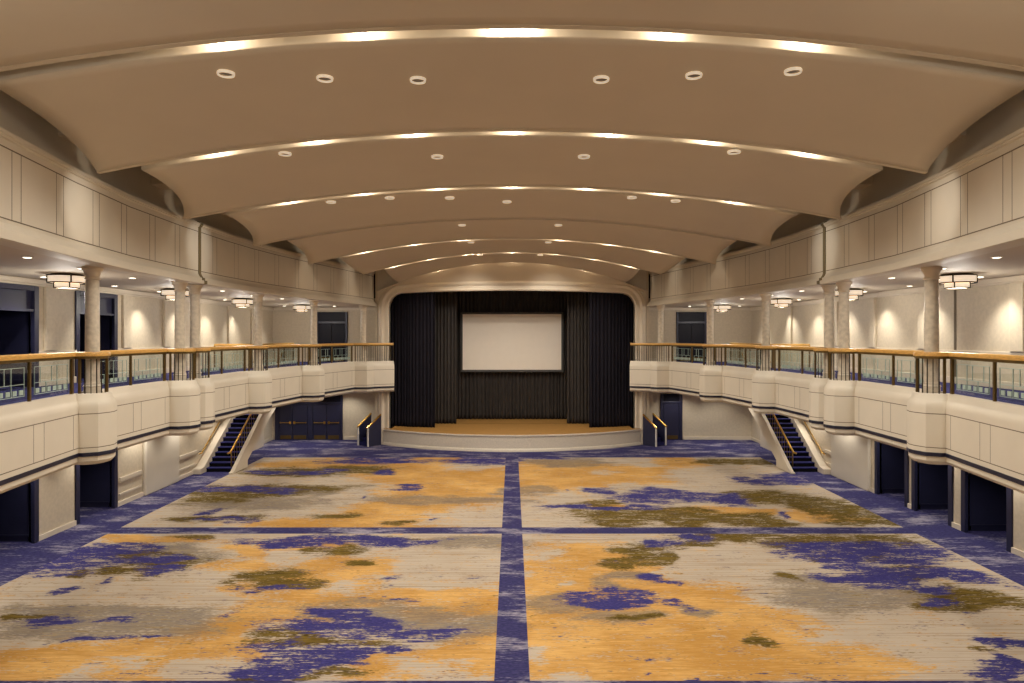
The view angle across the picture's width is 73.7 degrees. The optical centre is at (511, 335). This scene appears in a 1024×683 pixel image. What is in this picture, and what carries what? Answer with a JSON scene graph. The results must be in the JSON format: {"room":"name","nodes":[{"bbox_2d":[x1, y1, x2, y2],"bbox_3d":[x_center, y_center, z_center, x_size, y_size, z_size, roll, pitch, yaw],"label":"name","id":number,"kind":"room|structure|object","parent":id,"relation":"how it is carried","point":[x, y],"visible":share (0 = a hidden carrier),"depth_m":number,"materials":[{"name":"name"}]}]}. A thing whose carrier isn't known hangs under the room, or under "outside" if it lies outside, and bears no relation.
{"room":"event hall","nodes":[
{"label":"event hall","id":0,"kind":"room"},
{"bbox_2d":[0,275,273,541],"bbox_3d":[-13.615,1.870,18.000,0.390,8.000,42.000,0,0,0],"label":"wall","id":1,"kind":"structure","parent":0,"point":[146,320],"depth_m":25.00,"materials":[{"name":"beige paint"}]},
{"bbox_2d":[0,282,38,389],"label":"door","id":2,"kind":"structure","parent":1,"relation":"in","point":[17,301],"depth_m":19.50,"materials":[{"name":"blue paint"}]},
{"bbox_2d":[0,479,38,542],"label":"door","id":3,"kind":"structure","parent":1,"relation":"in","point":[16,515],"depth_m":19.50,"materials":[{"name":"blue paint"}]},
{"bbox_2d":[75,450,117,524],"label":"door","id":4,"kind":"structure","parent":1,"relation":"in","point":[94,484],"depth_m":23.40,"materials":[{"name":"blue paint"}]},
{"bbox_2d":[75,291,117,382],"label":"door","id":5,"kind":"structure","parent":1,"relation":"in","point":[108,302],"depth_m":23.27,"materials":[{"name":"blue paint"}]},
{"bbox_2d":[0,362,336,405],"bbox_3d":[-9.955,1.450,21.330,7.190,0.001,34.679,0,0,0],"label":"floor","id":6,"kind":"structure","parent":0,"point":[18,399],"depth_m":20.01,"materials":[{"name":"blue carpet"}]},
{"bbox_2d":[81,266,103,392],"bbox_3d":[-9.890,-0.085,16.100,0.447,3.070,0.447,0,0,0],"label":"column","id":7,"kind":"structure","parent":6,"relation":"on","point":[92,274],"depth_m":15.98,"materials":[{"name":"stone"}]},
{"bbox_2d":[172,282,187,379],"bbox_3d":[-10.050,-0.085,20.680,0.447,3.070,0.447,0,0,0],"label":"column","id":8,"kind":"structure","parent":6,"relation":"on","point":[179,287],"depth_m":20.55,"materials":[{"name":"stone"}]},
{"bbox_2d":[187,285,202,377],"bbox_3d":[-10.100,-0.085,21.760,0.447,3.070,0.447,0,0,0],"label":"column","id":9,"kind":"structure","parent":6,"relation":"on","point":[194,290],"depth_m":21.64,"materials":[{"name":"stone"}]},
{"bbox_2d":[0,361,393,493],"bbox_3d":[-8.979,2.150,20.503,3.591,1.640,33.002,0,0,3],"label":"balcony","id":10,"kind":"object","parent":6,"relation":"attached to","point":[39,438],"visible":0.98,"depth_m":18.77,"materials":[{"name":"beige paint"}]},
{"bbox_2d":[0,343,393,401],"bbox_3d":[-8.906,0.848,20.422,3.248,0.965,32.742,0,0,3],"label":"balcony railing","id":11,"kind":"object","parent":10,"relation":"on","point":[106,354],"visible":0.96,"depth_m":19.05,"materials":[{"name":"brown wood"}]},
{"bbox_2d":[214,343,293,367],"bbox_3d":[-12.475,0.900,33.485,1.710,1.100,5.990,0,0,0],"label":"railing","id":12,"kind":"object","parent":6,"relation":"on","point":[263,343],"visible":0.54,"depth_m":30.52,"materials":[{"name":"brown wood"}]},
{"bbox_2d":[252,294,264,370],"bbox_3d":[-9.790,-0.085,26.360,0.447,3.070,0.447,0,0,0],"label":"column","id":13,"kind":"structure","parent":6,"relation":"on","point":[258,298],"depth_m":26.23,"materials":[{"name":"stone"}]},
{"bbox_2d":[309,300,318,364],"bbox_3d":[-9.030,-0.085,31.120,0.447,3.070,0.447,0,0,0],"label":"column","id":14,"kind":"structure","parent":6,"relation":"on","point":[313,303],"depth_m":30.99,"materials":[{"name":"stone"}]},
{"bbox_2d":[359,305,367,360],"bbox_3d":[-7.850,-0.085,36.050,0.447,3.070,0.447,0,0,0],"label":"column","id":15,"kind":"structure","parent":6,"relation":"on","point":[363,310],"depth_m":35.92,"materials":[{"name":"stone"}]},
{"bbox_2d":[0,245,371,306],"bbox_3d":[-10.229,-1.620,18.333,6.662,0.001,40.735,0,0,0],"label":"ceiling","id":16,"kind":"structure","parent":0,"point":[12,263],"depth_m":19.25,"materials":[{"name":"paint"}]},
{"bbox_2d":[46,273,84,288],"bbox_3d":[-11.600,-1.427,17.800,0.890,0.385,0.890,0,0,0],"label":"ceiling light","id":17,"kind":"object","parent":16,"relation":"attached to","point":[59,280],"visible":0.94,"depth_m":17.53,"materials":[{"name":"white glass"}]},
{"bbox_2d":[160,288,188,299],"bbox_3d":[-11.600,-1.427,23.500,0.890,0.385,0.890,0,0,0],"label":"ceiling light","id":18,"kind":"object","parent":16,"relation":"attached to","point":[169,293],"visible":0.62,"depth_m":23.14,"materials":[{"name":"white glass"}]},
{"bbox_2d":[231,298,252,307],"bbox_3d":[-11.650,-1.427,29.500,0.890,0.385,0.890,0,0,0],"label":"ceiling light","id":19,"kind":"object","parent":16,"relation":"attached to","point":[238,302],"visible":1,"depth_m":29.22,"materials":[{"name":"white glass"}]},
{"bbox_2d":[293,304,309,311],"bbox_3d":[-10.900,-1.427,35.400,0.890,0.385,0.890,0,0,0],"label":"ceiling light","id":20,"kind":"object","parent":16,"relation":"attached to","point":[299,308],"visible":0.98,"depth_m":35.11,"materials":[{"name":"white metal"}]},
{"bbox_2d":[0,90,376,306],"bbox_3d":[-8.445,-4.060,17.509,3.051,4.940,39.180,0,0,-1],"label":"wall","id":21,"kind":"structure","parent":0,"point":[54,202],"depth_m":16.78,"materials":[{"name":"beige paint"}]},
{"bbox_2d":[57,129,73,143],"bbox_3d":[-9.310,-4.575,14.450,1.780,0.850,0.700,0,0,0],"label":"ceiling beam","id":22,"kind":"structure","parent":21,"relation":"attached to","point":[61,134],"depth_m":14.21,"materials":[{"name":"paint"}]},
{"bbox_2d":[150,175,171,189],"bbox_3d":[-9.473,-4.575,19.000,1.455,0.850,0.700,0,0,0],"label":"ceiling beam","id":23,"kind":"structure","parent":21,"relation":"attached to","point":[154,181],"depth_m":18.65,"materials":[{"name":"paint"}]},
{"bbox_2d":[188,221,206,284],"bbox_3d":[-9.770,-2.595,21.050,0.700,2.010,0.140,0,0,0],"label":"trim","id":24,"kind":"structure","parent":21,"relation":"attached to","point":[201,224],"depth_m":21.00,"materials":[{"name":"beige paint"}]},
{"bbox_2d":[217,362,287,367],"bbox_3d":[-9.955,2.170,21.334,7.190,1.600,34.673,0,0,0],"label":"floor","id":25,"kind":"structure","parent":0,"point":[264,362],"depth_m":33.27,"materials":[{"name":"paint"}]},
{"bbox_2d":[273,298,374,439],"bbox_3d":[-10.555,1.870,38.740,6.510,8.000,0.320,0,0,0],"label":"wall","id":26,"kind":"structure","parent":0,"point":[289,325],"depth_m":38.68,"materials":[{"name":"beige paint"}]},
{"bbox_2d":[275,395,342,439],"bbox_3d":[-11.490,4.570,38.605,3.820,2.600,0.150,0,0,0],"label":"door","id":27,"kind":"structure","parent":26,"relation":"in","point":[321,420],"depth_m":38.60,"materials":[{"name":"blue paint"}]},
{"bbox_2d":[317,312,347,361],"bbox_3d":[-10.200,0.045,38.620,1.800,2.810,0.120,0,0,0],"label":"door","id":28,"kind":"structure","parent":26,"relation":"in","point":[332,327],"depth_m":38.60,"materials":[{"name":"blue paint"}]},
{"bbox_2d":[375,271,377,418],"bbox_3d":[-7.360,-0.330,37.890,0.120,12.400,1.580,0,0,0],"label":"wall","id":29,"kind":"structure","parent":0,"point":[376,273],"depth_m":37.10,"materials":[{"name":"beige paint"}]},
{"bbox_2d":[0,440,1023,682],"bbox_3d":[0.000,5.870,18.250,31.000,0.001,42.500,0,0,0],"label":"floor","id":30,"kind":"structure","parent":0,"point":[312,561],"depth_m":16.67,"materials":[{"name":"carpet"}]},
{"bbox_2d":[192,353,288,473],"bbox_3d":[-12.716,3.373,32.782,1.691,4.995,7.665,0,0,0],"label":"staircase","id":31,"kind":"structure","parent":30,"relation":"on","point":[231,446],"depth_m":30.82,"materials":[{"name":"carpet"}]},
{"bbox_2d":[357,413,380,446],"bbox_3d":[-7.686,5.040,36.762,0.902,1.660,0.920,0,0,38],"label":"steps","id":32,"kind":"structure","parent":30,"relation":"on","point":[368,433],"depth_m":36.67,"materials":[{"name":"blue paint"}]},
{"bbox_2d":[383,419,640,451],"bbox_3d":[0.000,5.428,38.220,13.970,0.884,7.360,0,0,0],"label":"stage","id":33,"kind":"object","parent":30,"relation":"on","point":[476,435],"visible":1,"depth_m":35.69,"materials":[{"name":"brown wood"}]},
{"bbox_2d":[435,292,456,423],"bbox_3d":[-4.028,0.825,38.903,1.752,8.310,0.205,0,0,0],"label":"stage curtain","id":34,"kind":"object","parent":33,"relation":"on","point":[445,302],"visible":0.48,"depth_m":38.88,"materials":[{"name":"black fabric"}]},
{"bbox_2d":[457,291,566,418],"bbox_3d":[0.010,0.825,40.994,10.414,8.310,0.266,0,0,0],"label":"stage curtain","id":35,"kind":"object","parent":33,"relation":"on","point":[480,395],"visible":0.42,"depth_m":40.97,"materials":[{"name":"black fabric"}]},
{"bbox_2d":[567,292,588,423],"bbox_3d":[4.020,0.825,38.894,1.790,8.310,0.224,0,0,0],"label":"stage curtain","id":36,"kind":"object","parent":33,"relation":"on","point":[577,302],"visible":0.54,"depth_m":38.88,"materials":[{"name":"black fabric"}]},
{"bbox_2d":[643,413,666,446],"bbox_3d":[7.686,5.040,36.762,0.902,1.660,0.920,0,0,-38],"label":"steps","id":37,"kind":"structure","parent":30,"relation":"on","point":[655,433],"depth_m":36.67,"materials":[{"name":"blue paint"}]},
{"bbox_2d":[735,353,830,473],"bbox_3d":[12.716,3.373,32.782,1.691,4.995,7.665,0,0,0],"label":"staircase","id":38,"kind":"structure","parent":30,"relation":"on","point":[792,446],"depth_m":30.85,"materials":[{"name":"carpet"}]},
{"bbox_2d":[0,36,1023,173],"bbox_3d":[0.000,-4.327,13.094,18.050,1.565,4.352,0,0,0],"label":"ceiling panel","id":39,"kind":"object","parent":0,"point":[164,110],"visible":1,"depth_m":12.53,"materials":[{"name":"paint"}]},
{"bbox_2d":[217,69,234,77],"bbox_3d":[-4.860,-4.451,11.600,0.291,0.050,0.291,0,0,0],"label":"recessed light","id":40,"kind":"object","parent":39,"relation":"attached to","point":[230,74],"visible":1,"depth_m":11.58,"materials":[{"name":"beige metal"}]},
{"bbox_2d":[316,74,332,82],"bbox_3d":[-3.310,-4.551,12.080,0.291,0.050,0.291,0,0,0],"label":"recessed light","id":41,"kind":"object","parent":39,"relation":"attached to","point":[328,78],"visible":1,"depth_m":12.06,"materials":[{"name":"beige metal"}]},
{"bbox_2d":[410,76,425,84],"bbox_3d":[-1.700,-4.619,12.340,0.291,0.050,0.291,0,0,0],"label":"recessed light","id":42,"kind":"object","parent":39,"relation":"attached to","point":[418,80],"visible":1,"depth_m":12.33,"materials":[{"name":"beige metal"}]},
{"bbox_2d":[593,75,608,83],"bbox_3d":[1.610,-4.623,12.320,0.291,0.050,0.291,0,0,0],"label":"recessed light","id":43,"kind":"object","parent":39,"relation":"attached to","point":[596,79],"visible":1,"depth_m":12.34,"materials":[{"name":"beige metal"}]},
{"bbox_2d":[685,71,701,79],"bbox_3d":[3.190,-4.567,11.980,0.291,0.050,0.291,0,0,0],"label":"recessed light","id":44,"kind":"object","parent":39,"relation":"attached to","point":[689,75],"visible":1,"depth_m":11.99,"materials":[{"name":"beige metal"}]},
{"bbox_2d":[784,67,801,75],"bbox_3d":[4.750,-4.467,11.540,0.291,0.050,0.291,0,0,0],"label":"recessed light","id":45,"kind":"object","parent":39,"relation":"attached to","point":[787,72],"visible":1,"depth_m":11.52,"materials":[{"name":"beige metal"}]},
{"bbox_2d":[0,0,1023,79],"bbox_3d":[0.000,-4.673,8.070,17.609,1.455,5.701,0,0,0],"label":"ceiling panel","id":46,"kind":"object","parent":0,"point":[37,36],"visible":1,"depth_m":10.06,"materials":[{"name":"paint"}]},
{"bbox_2d":[142,134,881,219],"bbox_3d":[0.000,-4.103,17.544,18.700,1.575,4.551,0,0,0],"label":"ceiling panel","id":47,"kind":"object","parent":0,"point":[238,182],"visible":1,"depth_m":17.09,"materials":[{"name":"paint"}]},
{"bbox_2d":[278,151,291,156],"bbox_3d":[-5.170,-4.146,15.550,0.291,0.050,0.291,0,0,0],"label":"recessed light","id":48,"kind":"object","parent":47,"relation":"attached to","point":[286,154],"visible":1,"depth_m":15.48,"materials":[{"name":"beige metal"}]},
{"bbox_2d":[431,154,442,158],"bbox_3d":[-1.820,-4.356,16.610,0.291,0.050,0.291,0,0,0],"label":"recessed light","id":49,"kind":"object","parent":47,"relation":"attached to","point":[435,156],"visible":1,"depth_m":16.55,"materials":[{"name":"beige"}]},
{"bbox_2d":[578,154,589,158],"bbox_3d":[1.750,-4.359,16.610,0.291,0.050,0.291,0,0,0],"label":"recessed light","id":50,"kind":"object","parent":47,"relation":"attached to","point":[582,156],"visible":1,"depth_m":16.57,"materials":[{"name":"beige"}]},
{"bbox_2d":[727,149,740,154],"bbox_3d":[5.030,-4.166,15.470,0.291,0.050,0.291,0,0,0],"label":"recessed light","id":51,"kind":"object","parent":47,"relation":"attached to","point":[730,152],"visible":1,"depth_m":15.42,"materials":[{"name":"beige metal"}]},
{"bbox_2d":[226,188,797,245],"bbox_3d":[0.000,-3.973,22.119,18.210,1.635,4.601,0,0,0],"label":"ceiling panel","id":52,"kind":"object","parent":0,"point":[291,221],"visible":1,"depth_m":21.72,"materials":[{"name":"paint"}]},
{"bbox_2d":[326,200,335,203],"bbox_3d":[-5.320,-3.933,20.060,0.291,0.050,0.291,0,0,0],"label":"recessed light","id":53,"kind":"object","parent":52,"relation":"attached to","point":[328,201],"visible":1,"depth_m":20.02,"materials":[{"name":"beige"}]},
{"bbox_2d":[385,196,393,199],"bbox_3d":[-3.630,-4.091,20.240,0.291,0.050,0.291,0,0,0],"label":"recessed light","id":54,"kind":"object","parent":52,"relation":"attached to","point":[386,197],"visible":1,"depth_m":20.18,"materials":[{"name":"beige"}]},
{"bbox_2d":[445,196,453,199],"bbox_3d":[-1.890,-4.184,20.700,0.291,0.050,0.291,0,0,0],"label":"recessed light","id":55,"kind":"object","parent":52,"relation":"attached to","point":[447,197],"visible":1,"depth_m":20.67,"materials":[{"name":"beige"}]},
{"bbox_2d":[671,199,680,202],"bbox_3d":[4.830,-3.983,20.160,0.291,0.050,0.291,0,0,0],"label":"recessed light","id":56,"kind":"object","parent":52,"relation":"attached to","point":[673,200],"visible":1,"depth_m":20.11,"materials":[{"name":"beige"}]},
{"bbox_2d":[288,219,735,263],"bbox_3d":[0.000,-3.913,26.919,17.332,1.735,5.001,0,0,0],"label":"ceiling panel","id":57,"kind":"object","parent":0,"point":[317,248],"visible":0.97,"depth_m":26.50,"materials":[{"name":"paint"}]},
{"bbox_2d":[340,239,683,274],"bbox_3d":[0.000,-3.853,31.569,14.850,1.715,4.302,0,0,0],"label":"ceiling panel","id":58,"kind":"object","parent":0,"point":[368,262],"visible":1,"depth_m":31.13,"materials":[{"name":"paint"}]},
{"bbox_2d":[377,269,646,444],"bbox_3d":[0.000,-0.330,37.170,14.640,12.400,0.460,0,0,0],"label":"wall","id":59,"kind":"structure","parent":0,"point":[385,297],"depth_m":37.00,"materials":[{"name":"beige paint"}]},
{"bbox_2d":[391,292,434,427],"bbox_3d":[-5.483,0.825,37.517,2.694,8.310,0.237,0,0,17],"label":"stage curtain","id":60,"kind":"object","parent":59,"relation":"hanging from","point":[412,314],"visible":0.76,"depth_m":37.43,"materials":[{"name":"black fabric"}]},
{"bbox_2d":[460,312,563,371],"bbox_3d":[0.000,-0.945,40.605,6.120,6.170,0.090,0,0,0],"label":"projection screen","id":61,"kind":"object","parent":59,"relation":"hanging from","point":[489,341],"visible":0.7,"depth_m":40.60,"materials":[{"name":"fabric"}]},
{"bbox_2d":[589,292,633,427],"bbox_3d":[5.505,0.825,37.519,2.682,8.310,0.248,0,0,-16],"label":"stage curtain","id":62,"kind":"object","parent":59,"relation":"hanging from","point":[611,400],"visible":0.72,"depth_m":37.42,"materials":[{"name":"black fabric"}]},
{"bbox_2d":[385,253,638,282],"bbox_3d":[0.000,-3.683,35.168,12.592,1.695,2.905,0,0,0],"label":"ceiling panel","id":63,"kind":"object","parent":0,"point":[401,273],"visible":0.93,"depth_m":34.90,"materials":[{"name":"paint"}]},
{"bbox_2d":[377,263,646,292],"bbox_3d":[0.000,-3.141,36.830,14.500,1.577,0.420,0,0,0],"label":"ceiling panel","id":64,"kind":"object","parent":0,"point":[494,271],"visible":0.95,"depth_m":36.85,"materials":[{"name":"paint"}]},
{"bbox_2d":[646,271,648,418],"bbox_3d":[7.360,-0.330,37.890,0.120,12.400,1.580,0,0,0],"label":"wall","id":65,"kind":"structure","parent":0,"point":[647,272],"depth_m":37.10,"materials":[{"name":"beige paint"}]},
{"bbox_2d":[649,298,750,439],"bbox_3d":[10.555,1.870,38.740,6.510,8.000,0.320,0,0,0],"label":"wall","id":66,"kind":"structure","parent":0,"point":[701,420],"depth_m":38.68,"materials":[{"name":"beige paint"}]},
{"bbox_2d":[660,394,682,439],"bbox_3d":[9.010,4.570,38.620,1.240,2.600,0.120,0,0,0],"label":"door","id":67,"kind":"structure","parent":66,"relation":"in","point":[670,404],"depth_m":38.60,"materials":[{"name":"blue paint"}]},
{"bbox_2d":[676,312,706,361],"bbox_3d":[10.150,0.045,38.620,1.700,2.810,0.120,0,0,0],"label":"door","id":68,"kind":"structure","parent":66,"relation":"in","point":[691,327],"depth_m":38.60,"materials":[{"name":"blue paint"}]},
{"bbox_2d":[736,362,806,367],"bbox_3d":[9.955,2.170,21.334,7.190,1.600,34.673,0,0,0],"label":"floor","id":69,"kind":"structure","parent":0,"point":[736,362],"depth_m":33.27,"materials":[{"name":"blue carpet"}]},
{"bbox_2d":[647,90,1023,306],"bbox_3d":[8.445,-4.060,17.509,3.051,4.940,39.180,0,0,1],"label":"wall","id":70,"kind":"structure","parent":0,"point":[969,202],"depth_m":16.84,"materials":[{"name":"beige paint"}]},
{"bbox_2d":[817,221,835,284],"bbox_3d":[9.770,-2.595,21.050,0.700,2.010,0.140,0,0,0],"label":"trim","id":71,"kind":"structure","parent":70,"relation":"attached to","point":[822,224],"depth_m":21.00,"materials":[{"name":"beige paint"}]},
{"bbox_2d":[852,175,873,189],"bbox_3d":[9.473,-4.575,19.000,1.455,0.850,0.700,0,0,0],"label":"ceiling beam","id":72,"kind":"structure","parent":70,"relation":"attached to","point":[869,181],"depth_m":18.65,"materials":[{"name":"paint"}]},
{"bbox_2d":[950,129,966,143],"bbox_3d":[9.310,-4.575,14.450,1.780,0.850,0.700,0,0,0],"label":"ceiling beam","id":73,"kind":"structure","parent":70,"relation":"attached to","point":[962,134],"depth_m":14.21,"materials":[{"name":"paint"}]},
{"bbox_2d":[652,245,1023,306],"bbox_3d":[10.229,-1.620,18.333,6.662,0.001,40.735,0,0,0],"label":"ceiling","id":74,"kind":"structure","parent":0,"point":[1011,263],"depth_m":19.25,"materials":[{"name":"paint"}]},
{"bbox_2d":[714,304,730,311],"bbox_3d":[10.900,-1.427,35.400,0.890,0.385,0.890,0,0,0],"label":"ceiling light","id":75,"kind":"object","parent":74,"relation":"attached to","point":[720,308],"visible":0.96,"depth_m":35.11,"materials":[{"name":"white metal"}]},
{"bbox_2d":[771,298,792,307],"bbox_3d":[11.650,-1.427,29.500,0.890,0.385,0.890,0,0,0],"label":"ceiling light","id":76,"kind":"object","parent":74,"relation":"attached to","point":[778,302],"visible":1,"depth_m":29.22,"materials":[{"name":"white glass"}]},
{"bbox_2d":[835,288,863,299],"bbox_3d":[11.600,-1.427,23.500,0.890,0.385,0.890,0,0,0],"label":"ceiling light","id":77,"kind":"object","parent":74,"relation":"attached to","point":[854,293],"visible":0.58,"depth_m":23.14,"materials":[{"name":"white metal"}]},
{"bbox_2d":[939,273,977,288],"bbox_3d":[11.600,-1.427,17.800,0.890,0.385,0.890,0,0,0],"label":"ceiling light","id":78,"kind":"object","parent":74,"relation":"attached to","point":[951,280],"visible":0.93,"depth_m":17.53,"materials":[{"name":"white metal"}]},
{"bbox_2d":[687,362,1023,405],"bbox_3d":[9.955,1.450,21.330,7.190,0.001,34.679,0,0,0],"label":"floor","id":79,"kind":"structure","parent":0,"point":[1005,399],"depth_m":20.01,"materials":[{"name":"blue carpet"}]},
{"bbox_2d":[656,305,664,360],"bbox_3d":[7.850,-0.085,36.050,0.447,3.070,0.447,0,0,0],"label":"column","id":80,"kind":"structure","parent":79,"relation":"on","point":[660,310],"depth_m":35.92,"materials":[{"name":"stone"}]},
{"bbox_2d":[705,300,714,364],"bbox_3d":[9.030,-0.085,31.120,0.447,3.070,0.447,0,0,0],"label":"column","id":81,"kind":"structure","parent":79,"relation":"on","point":[710,303],"depth_m":30.99,"materials":[{"name":"stone"}]},
{"bbox_2d":[759,294,771,370],"bbox_3d":[9.790,-0.085,26.360,0.447,3.070,0.447,0,0,0],"label":"column","id":82,"kind":"structure","parent":79,"relation":"on","point":[765,298],"depth_m":26.23,"materials":[{"name":"stone"}]},
{"bbox_2d":[730,343,809,367],"bbox_3d":[12.475,0.900,33.485,1.710,1.100,5.990,0,0,0],"label":"railing","id":83,"kind":"object","parent":79,"relation":"on","point":[730,343],"visible":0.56,"depth_m":30.52,"materials":[{"name":"brown wood"}]},
{"bbox_2d":[630,361,1023,493],"bbox_3d":[8.979,2.150,20.503,3.591,1.640,33.002,0,0,-3],"label":"balcony","id":84,"kind":"object","parent":79,"relation":"attached to","point":[984,438],"visible":0.98,"depth_m":18.77,"materials":[{"name":"beige paint"}]},
{"bbox_2d":[630,343,1023,401],"bbox_3d":[8.906,0.848,20.422,3.248,0.965,32.742,0,0,-3],"label":"balcony railing","id":85,"kind":"object","parent":84,"relation":"on","point":[917,354],"visible":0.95,"depth_m":19.45,"materials":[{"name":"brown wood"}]},
{"bbox_2d":[821,285,836,377],"bbox_3d":[10.100,-0.085,21.760,0.447,3.070,0.447,0,0,0],"label":"column","id":86,"kind":"structure","parent":79,"relation":"on","point":[828,290],"depth_m":21.64,"materials":[{"name":"stone"}]},
{"bbox_2d":[836,282,851,379],"bbox_3d":[10.050,-0.085,20.680,0.447,3.070,0.447,0,0,0],"label":"column","id":87,"kind":"structure","parent":79,"relation":"on","point":[843,287],"depth_m":20.55,"materials":[{"name":"stone"}]},
{"bbox_2d":[920,266,942,392],"bbox_3d":[9.890,-0.085,16.100,0.447,3.070,0.447,0,0,0],"label":"column","id":88,"kind":"structure","parent":79,"relation":"on","point":[931,274],"depth_m":15.98,"materials":[{"name":"stone"}]},
{"bbox_2d":[750,275,1023,557],"bbox_3d":[13.615,1.870,18.000,0.390,8.000,42.000,0,0,0],"label":"wall","id":89,"kind":"structure","parent":0,"point":[987,317],"depth_m":23.30,"materials":[{"name":"beige paint"}]},
{"bbox_2d":[874,441,908,506],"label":"door","id":90,"kind":"structure","parent":89,"relation":"in","point":[894,465],"depth_m":25.45,"materials":[{"name":"blue paint"}]},
{"bbox_2d":[911,459,952,526],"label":"door","id":91,"kind":"structure","parent":89,"relation":"in","point":[935,487],"depth_m":23.10,"materials":[{"name":"blue paint"}]},
{"bbox_2d":[961,470,1012,551],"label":"door","id":92,"kind":"structure","parent":89,"relation":"in","point":[990,503],"depth_m":20.55,"materials":[{"name":"blue paint"}]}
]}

